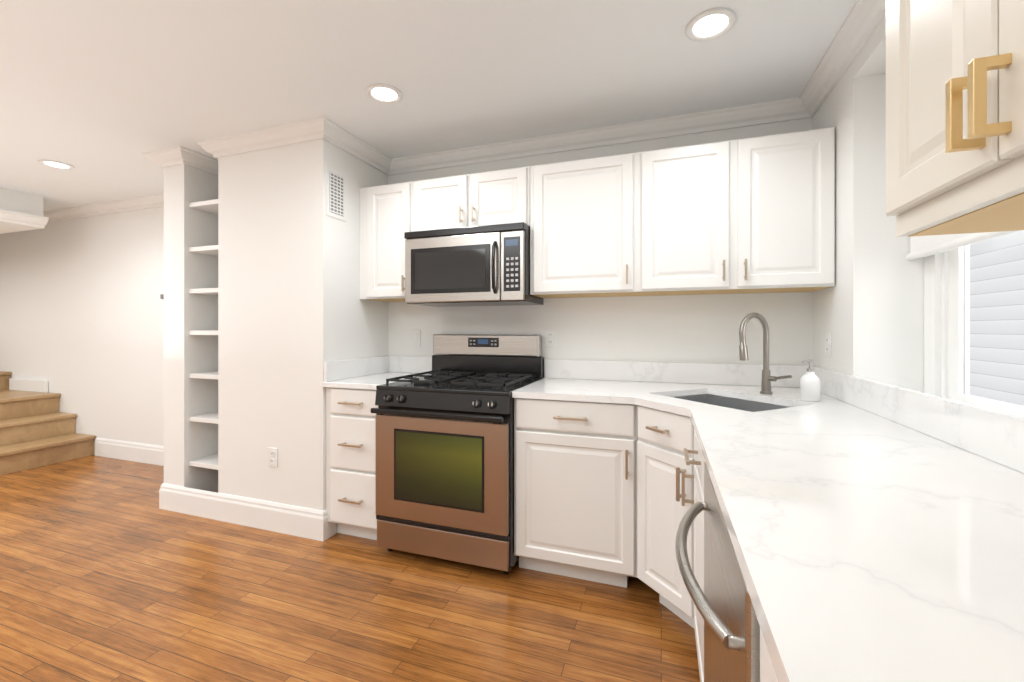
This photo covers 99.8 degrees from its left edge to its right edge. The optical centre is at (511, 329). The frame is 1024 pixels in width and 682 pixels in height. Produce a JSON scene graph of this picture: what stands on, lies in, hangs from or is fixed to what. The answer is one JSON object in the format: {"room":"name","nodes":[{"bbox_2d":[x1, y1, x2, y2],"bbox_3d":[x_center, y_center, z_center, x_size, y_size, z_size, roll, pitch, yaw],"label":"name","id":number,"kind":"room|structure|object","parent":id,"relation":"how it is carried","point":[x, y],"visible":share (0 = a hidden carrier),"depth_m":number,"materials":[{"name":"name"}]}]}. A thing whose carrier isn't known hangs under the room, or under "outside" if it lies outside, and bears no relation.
{"room":"kitchen","nodes":[
{"label":"kitchen","id":0,"kind":"room"},
{"bbox_2d":[218,139,387,510],"bbox_3d":[-1.387,0.020,2.930,0.840,2.400,0.630,0,0,19],"label":"wall","id":1,"kind":"structure","parent":0,"point":[295,312],"depth_m":2.63,"materials":[{"name":"white paint"}]},
{"bbox_2d":[268,447,277,466],"bbox_3d":[-1.452,0.778,2.614,0.072,0.115,0.009,0,0,19],"label":"outlet","id":2,"kind":"object","parent":1,"relation":"attached to","point":[272,457],"visible":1,"depth_m":2.61,"materials":[{"name":"white plastic"}]},
{"bbox_2d":[326,165,345,221],"bbox_3d":[-1.054,-0.810,2.593,0.010,0.290,0.170,0,0,19],"label":"air vent grille","id":3,"kind":"object","parent":1,"relation":"attached to","point":[336,194],"visible":1,"depth_m":2.58,"materials":[{"name":"white plastic"}]},
{"bbox_2d":[0,455,699,681],"bbox_3d":[-3.098,1.270,1.300,8.895,0.100,5.230,0,0,19],"label":"floor","id":4,"kind":"structure","parent":0,"point":[110,571],"depth_m":1.89,"materials":[{"name":"brown wood"}]},
{"bbox_2d":[0,371,95,474],"bbox_3d":[-5.261,0.649,4.100,2.275,1.139,0.946,0,0,19],"label":"stairs","id":5,"kind":"structure","parent":4,"relation":"on","point":[37,428],"depth_m":4.05,"materials":[{"name":"brown wood"}]},
{"bbox_2d":[164,164,217,492],"bbox_3d":[-2.178,0.020,3.204,0.201,2.400,0.630,0,0,19],"label":"post","id":6,"kind":"object","parent":4,"relation":"on","point":[186,354],"visible":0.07,"depth_m":2.92,"materials":[{"name":"white paint"}]},
{"bbox_2d":[326,387,377,539],"bbox_3d":[-0.812,0.777,2.707,0.390,0.883,0.670,0,0,19],"label":"base cabinet","id":7,"kind":"object","parent":4,"relation":"on","point":[350,463],"visible":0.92,"depth_m":2.43,"materials":[{"name":"white paint"}]},
{"bbox_2d":[371,334,543,573],"bbox_3d":[-0.276,0.627,2.480,0.762,1.184,0.729,0,0,19],"label":"stove","id":8,"kind":"object","parent":4,"relation":"on","point":[444,464],"visible":0.98,"depth_m":2.20,"materials":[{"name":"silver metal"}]},
{"bbox_2d":[514,398,637,587],"bbox_3d":[0.377,0.777,2.296,0.586,0.883,0.670,0,0,19],"label":"base cabinet","id":9,"kind":"object","parent":4,"relation":"on","point":[575,489],"visible":0.92,"depth_m":2.02,"materials":[{"name":"white paint"}]},
{"bbox_2d":[637,405,694,627],"bbox_3d":[0.654,0.777,1.799,0.158,0.883,0.326,0,0,-26],"label":"base cabinet","id":10,"kind":"object","parent":4,"relation":"on","point":[665,438],"visible":0.85,"depth_m":1.78,"materials":[{"name":"white paint"}]},
{"bbox_2d":[682,429,704,681],"bbox_3d":[0.879,0.777,1.292,0.670,0.883,0.550,0,0,19],"label":"base cabinet","id":11,"kind":"object","parent":4,"relation":"on","point":[697,476],"visible":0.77,"depth_m":1.42,"materials":[{"name":"white paint"}]},
{"bbox_2d":[675,462,759,681],"bbox_3d":[0.641,0.779,0.762,0.658,0.880,0.598,0,0,19],"label":"dishwasher","id":12,"kind":"object","parent":4,"relation":"on","point":[724,605],"visible":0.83,"depth_m":0.74,"materials":[{"name":"silver metal"}]},
{"bbox_2d":[760,628,777,681],"bbox_3d":[0.466,0.777,0.100,0.670,0.883,0.760,0,0,19],"label":"base cabinet","id":13,"kind":"object","parent":4,"relation":"on","point":[767,673],"visible":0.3,"depth_m":0.51,"materials":[{"name":"white paint"}]},
{"bbox_2d":[0,118,812,454],"bbox_3d":[-2.275,0.020,3.677,8.895,2.400,0.200,0,0,19],"label":"wall","id":14,"kind":"structure","parent":0,"point":[80,316],"depth_m":3.91,"materials":[{"name":"white paint"}]},
{"bbox_2d":[43,193,163,221],"bbox_3d":[-4.259,-1.145,4.216,4.393,0.090,0.080,0,0,19],"label":"crown molding","id":15,"kind":"structure","parent":14,"relation":"attached to","point":[152,201],"depth_m":4.05,"materials":[{"name":"white paint"}]},
{"bbox_2d":[143,149,178,168],"bbox_3d":[-2.331,-1.145,3.167,0.097,0.090,0.620,0,0,19],"label":"crown molding","id":16,"kind":"structure","parent":14,"relation":"attached to","point":[159,157],"depth_m":2.88,"materials":[{"name":"white paint"}]},
{"bbox_2d":[167,146,217,175],"bbox_3d":[-2.058,-1.145,3.120,0.080,0.090,0.710,0,0,19],"label":"crown molding","id":17,"kind":"structure","parent":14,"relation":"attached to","point":[180,155],"depth_m":2.86,"materials":[{"name":"white paint"}]},
{"bbox_2d":[189,199,217,469],"bbox_3d":[-1.929,0.035,3.133,0.312,1.770,0.598,0,0,19],"label":"boards","id":18,"kind":"object","parent":14,"relation":"attached to","point":[210,461],"visible":0.31,"depth_m":2.88,"materials":[{"name":"white paint"}]},
{"bbox_2d":[95,438,336,540],"bbox_3d":[-2.554,1.141,3.325,3.337,0.178,0.647,0,0,19],"label":"baseboard","id":19,"kind":"structure","parent":14,"relation":"attached to","point":[309,523],"depth_m":2.73,"materials":[{"name":"white paint"}]},
{"bbox_2d":[333,126,390,171],"bbox_3d":[-0.963,-1.145,2.752,0.080,0.090,0.510,0,0,19],"label":"crown molding","id":20,"kind":"structure","parent":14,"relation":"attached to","point":[349,143],"depth_m":2.75,"materials":[{"name":"white paint"}]},
{"bbox_2d":[360,181,412,301],"bbox_3d":[-0.759,-0.553,2.850,0.396,0.722,0.368,0,0,19],"label":"upper cabinet","id":21,"kind":"object","parent":14,"relation":"attached to","point":[386,217],"visible":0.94,"depth_m":2.71,"materials":[{"name":"white paint"}]},
{"bbox_2d":[411,330,420,345],"bbox_3d":[-0.672,0.062,3.011,0.072,0.115,0.008,0,0,19],"label":"electrical outlet","id":22,"kind":"object","parent":14,"relation":"attached to","point":[415,337],"visible":1,"depth_m":3.01,"materials":[{"name":"white plastic"}]},
{"bbox_2d":[413,166,529,231],"bbox_3d":[-0.215,-0.748,2.661,0.751,0.332,0.368,0,0,19],"label":"upper cabinet","id":23,"kind":"object","parent":14,"relation":"attached to","point":[486,198],"visible":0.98,"depth_m":2.51,"materials":[{"name":"white paint"}]},
{"bbox_2d":[404,222,543,306],"bbox_3d":[-0.229,-0.365,2.620,0.747,0.426,0.454,0,0,19],"label":"microwave","id":24,"kind":"object","parent":23,"relation":"attached to","point":[487,265],"visible":1,"depth_m":2.44,"materials":[{"name":"silver metal"}]},
{"bbox_2d":[545,329,555,347],"bbox_3d":[0.240,0.058,2.695,0.072,0.115,0.009,0,0,19],"label":"electrical outlet","id":25,"kind":"object","parent":14,"relation":"attached to","point":[550,338],"visible":1,"depth_m":2.69,"materials":[{"name":"white plastic"}]},
{"bbox_2d":[530,152,641,297],"bbox_3d":[0.423,-0.554,2.460,0.579,0.720,0.330,0,0,19],"label":"upper cabinet","id":26,"kind":"object","parent":14,"relation":"attached to","point":[586,214],"depth_m":2.30,"materials":[{"name":"white paint"}]},
{"bbox_2d":[383,98,798,175],"bbox_3d":[0.281,-1.145,2.644,2.500,0.090,0.080,0,0,19],"label":"crown molding","id":27,"kind":"structure","parent":14,"relation":"attached to","point":[779,110],"depth_m":2.54,"materials":[{"name":"white paint"}]},
{"bbox_2d":[642,127,834,295],"bbox_3d":[1.102,-0.554,2.225,0.859,0.720,0.330,0,0,19],"label":"upper cabinet","id":28,"kind":"object","parent":14,"relation":"attached to","point":[748,215],"depth_m":2.06,"materials":[{"name":"white paint"}]},
{"bbox_2d":[0,0,856,211],"bbox_3d":[-3.098,-1.230,1.300,8.895,0.100,5.230,0,0,19],"label":"ceiling","id":29,"kind":"structure","parent":0,"point":[101,97],"depth_m":1.97,"materials":[{"name":"white paint"}]},
{"bbox_2d":[0,188,42,233],"bbox_3d":[-5.571,-1.040,3.501,2.380,0.280,1.570,0,0,19],"label":"soffit","id":30,"kind":"structure","parent":29,"relation":"attached to","point":[16,201],"depth_m":3.75,"materials":[{"name":"white paint"}]},
{"bbox_2d":[0,209,48,227],"bbox_3d":[-4.409,-0.945,3.098,0.080,0.090,1.570,0,0,19],"label":"crown molding","id":31,"kind":"structure","parent":30,"relation":"attached to","point":[13,217],"depth_m":3.69,"materials":[{"name":"white paint"}]},
{"bbox_2d":[38,160,74,169],"bbox_3d":[-3.260,-1.175,3.087,0.180,0.009,0.180,0,0,19],"label":"recessed light","id":32,"kind":"object","parent":29,"relation":"in","point":[56,164],"visible":1,"depth_m":3.08,"materials":[{"name":"white paint"}]},
{"bbox_2d":[191,117,338,163],"bbox_3d":[-1.504,-1.145,2.595,1.000,0.090,0.080,0,0,19],"label":"crown molding","id":33,"kind":"structure","parent":29,"relation":"attached to","point":[320,128],"depth_m":2.57,"materials":[{"name":"white paint"}]},
{"bbox_2d":[365,84,402,103],"bbox_3d":[-0.639,-1.175,2.158,0.180,0.009,0.180,0,0,19],"label":"recessed light","id":34,"kind":"object","parent":29,"relation":"in","point":[384,93],"visible":1,"depth_m":2.15,"materials":[{"name":"white paint"}]},
{"bbox_2d":[685,8,735,41],"bbox_3d":[0.769,-1.175,1.670,0.180,0.009,0.180,0,0,19],"label":"recessed light","id":35,"kind":"object","parent":29,"relation":"in","point":[711,24],"visible":1,"depth_m":1.66,"materials":[{"name":"white paint"}]},
{"bbox_2d":[813,16,923,392],"bbox_3d":[0.940,0.020,-0.098,0.350,2.400,4.830,0,0,19],"label":"wall","id":36,"kind":"structure","parent":0,"point":[868,310],"depth_m":1.75,"materials":[{"name":"white paint"}]},
{"bbox_2d":[825,333,831,357],"bbox_3d":[1.485,0.075,2.026,0.009,0.115,0.072,0,0,19],"label":"outlet","id":37,"kind":"object","parent":36,"relation":"attached to","point":[828,344],"visible":1,"depth_m":2.01,"materials":[{"name":"white plastic"}]},
{"bbox_2d":[795,0,885,118],"bbox_3d":[0.737,-1.145,-0.028,0.080,0.090,4.830,0,0,19],"label":"crown molding","id":38,"kind":"structure","parent":36,"relation":"attached to","point":[862,22],"depth_m":1.77,"materials":[{"name":"white paint"}]},
{"bbox_2d":[886,0,1023,236],"bbox_3d":[0.788,-0.597,0.511,0.331,0.834,0.599,0,0,19],"label":"upper cabinet","id":39,"kind":"object","parent":36,"relation":"attached to","point":[954,116],"visible":1,"depth_m":0.62,"materials":[{"name":"beige paint"}]},
{"bbox_2d":[924,232,1023,416],"bbox_3d":[1.494,-0.365,1.181,0.100,1.326,1.046,0,0,19],"label":"window","id":40,"kind":"structure","parent":36,"relation":"in","point":[947,318],"depth_m":1.57,"materials":[{"name":"white paint"}]},
{"bbox_2d":[906,230,1021,260],"bbox_3d":[1.405,-0.648,1.214,0.060,0.756,1.038,0,0,19],"label":"window shade","id":41,"kind":"object","parent":40,"relation":"attached to","point":[923,246],"visible":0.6,"depth_m":1.50,"materials":[{"name":"white fabric"}]},
{"label":"outside","id":42,"kind":"structure","parent":0,"visible":0},
{"bbox_2d":[970,230,1023,405],"bbox_3d":[3.321,-1.280,0.437,0.100,9.000,15.000,0,0,19],"label":"siding","id":43,"kind":"object","parent":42,"point":[1010,312],"depth_m":3.98,"materials":[{"name":"white plastic"}]},
{"bbox_3d":[0.193,0.778,-0.688,0.670,0.883,0.900,0,0,19],"label":"base cabinet","id":44,"kind":"object","parent":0,"visible":0},
{"bbox_2d":[322,356,431,389],"bbox_3d":[-0.805,0.263,2.723,0.392,0.145,0.638,0,0,19],"label":"countertop","id":45,"kind":"structure","parent":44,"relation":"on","point":[360,373],"depth_m":2.77,"materials":[{"name":"stone"}]},
{"bbox_2d":[512,359,693,415],"bbox_3d":[0.443,0.263,2.175,0.790,0.145,0.855,0,0,19],"label":"countertop","id":46,"kind":"structure","parent":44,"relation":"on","point":[654,385],"depth_m":2.41,"materials":[{"name":"stone"}]},
{"bbox_2d":[686,363,1023,681],"bbox_3d":[0.769,0.263,0.576,0.872,0.145,3.665,0,0,19],"label":"countertop","id":47,"kind":"structure","parent":44,"relation":"on","point":[875,530],"depth_m":0.68,"materials":[{"name":"stone"}]},
{"bbox_2d":[673,394,788,411],"bbox_3d":[0.948,0.439,1.907,0.448,0.203,0.578,0,0,-26],"label":"sink bowl","id":48,"kind":"object","parent":47,"relation":"attached to","point":[738,404],"visible":0.04,"depth_m":2.11,"materials":[{"name":"silver metal"}]},
{"bbox_2d":[739,312,791,394],"bbox_3d":[1.156,0.114,1.984,0.219,0.381,0.159,0,0,19],"label":"faucet","id":49,"kind":"object","parent":47,"relation":"on","point":[767,378],"visible":1,"depth_m":2.01,"materials":[{"name":"silver metal"}]},
{"bbox_2d":[800,359,820,401],"bbox_3d":[1.270,0.217,1.836,0.074,0.174,0.072,0,0,19],"label":"soap dispenser","id":50,"kind":"object","parent":47,"relation":"on","point":[810,385],"visible":1,"depth_m":1.81,"materials":[{"name":"white ceramic"}]}
]}

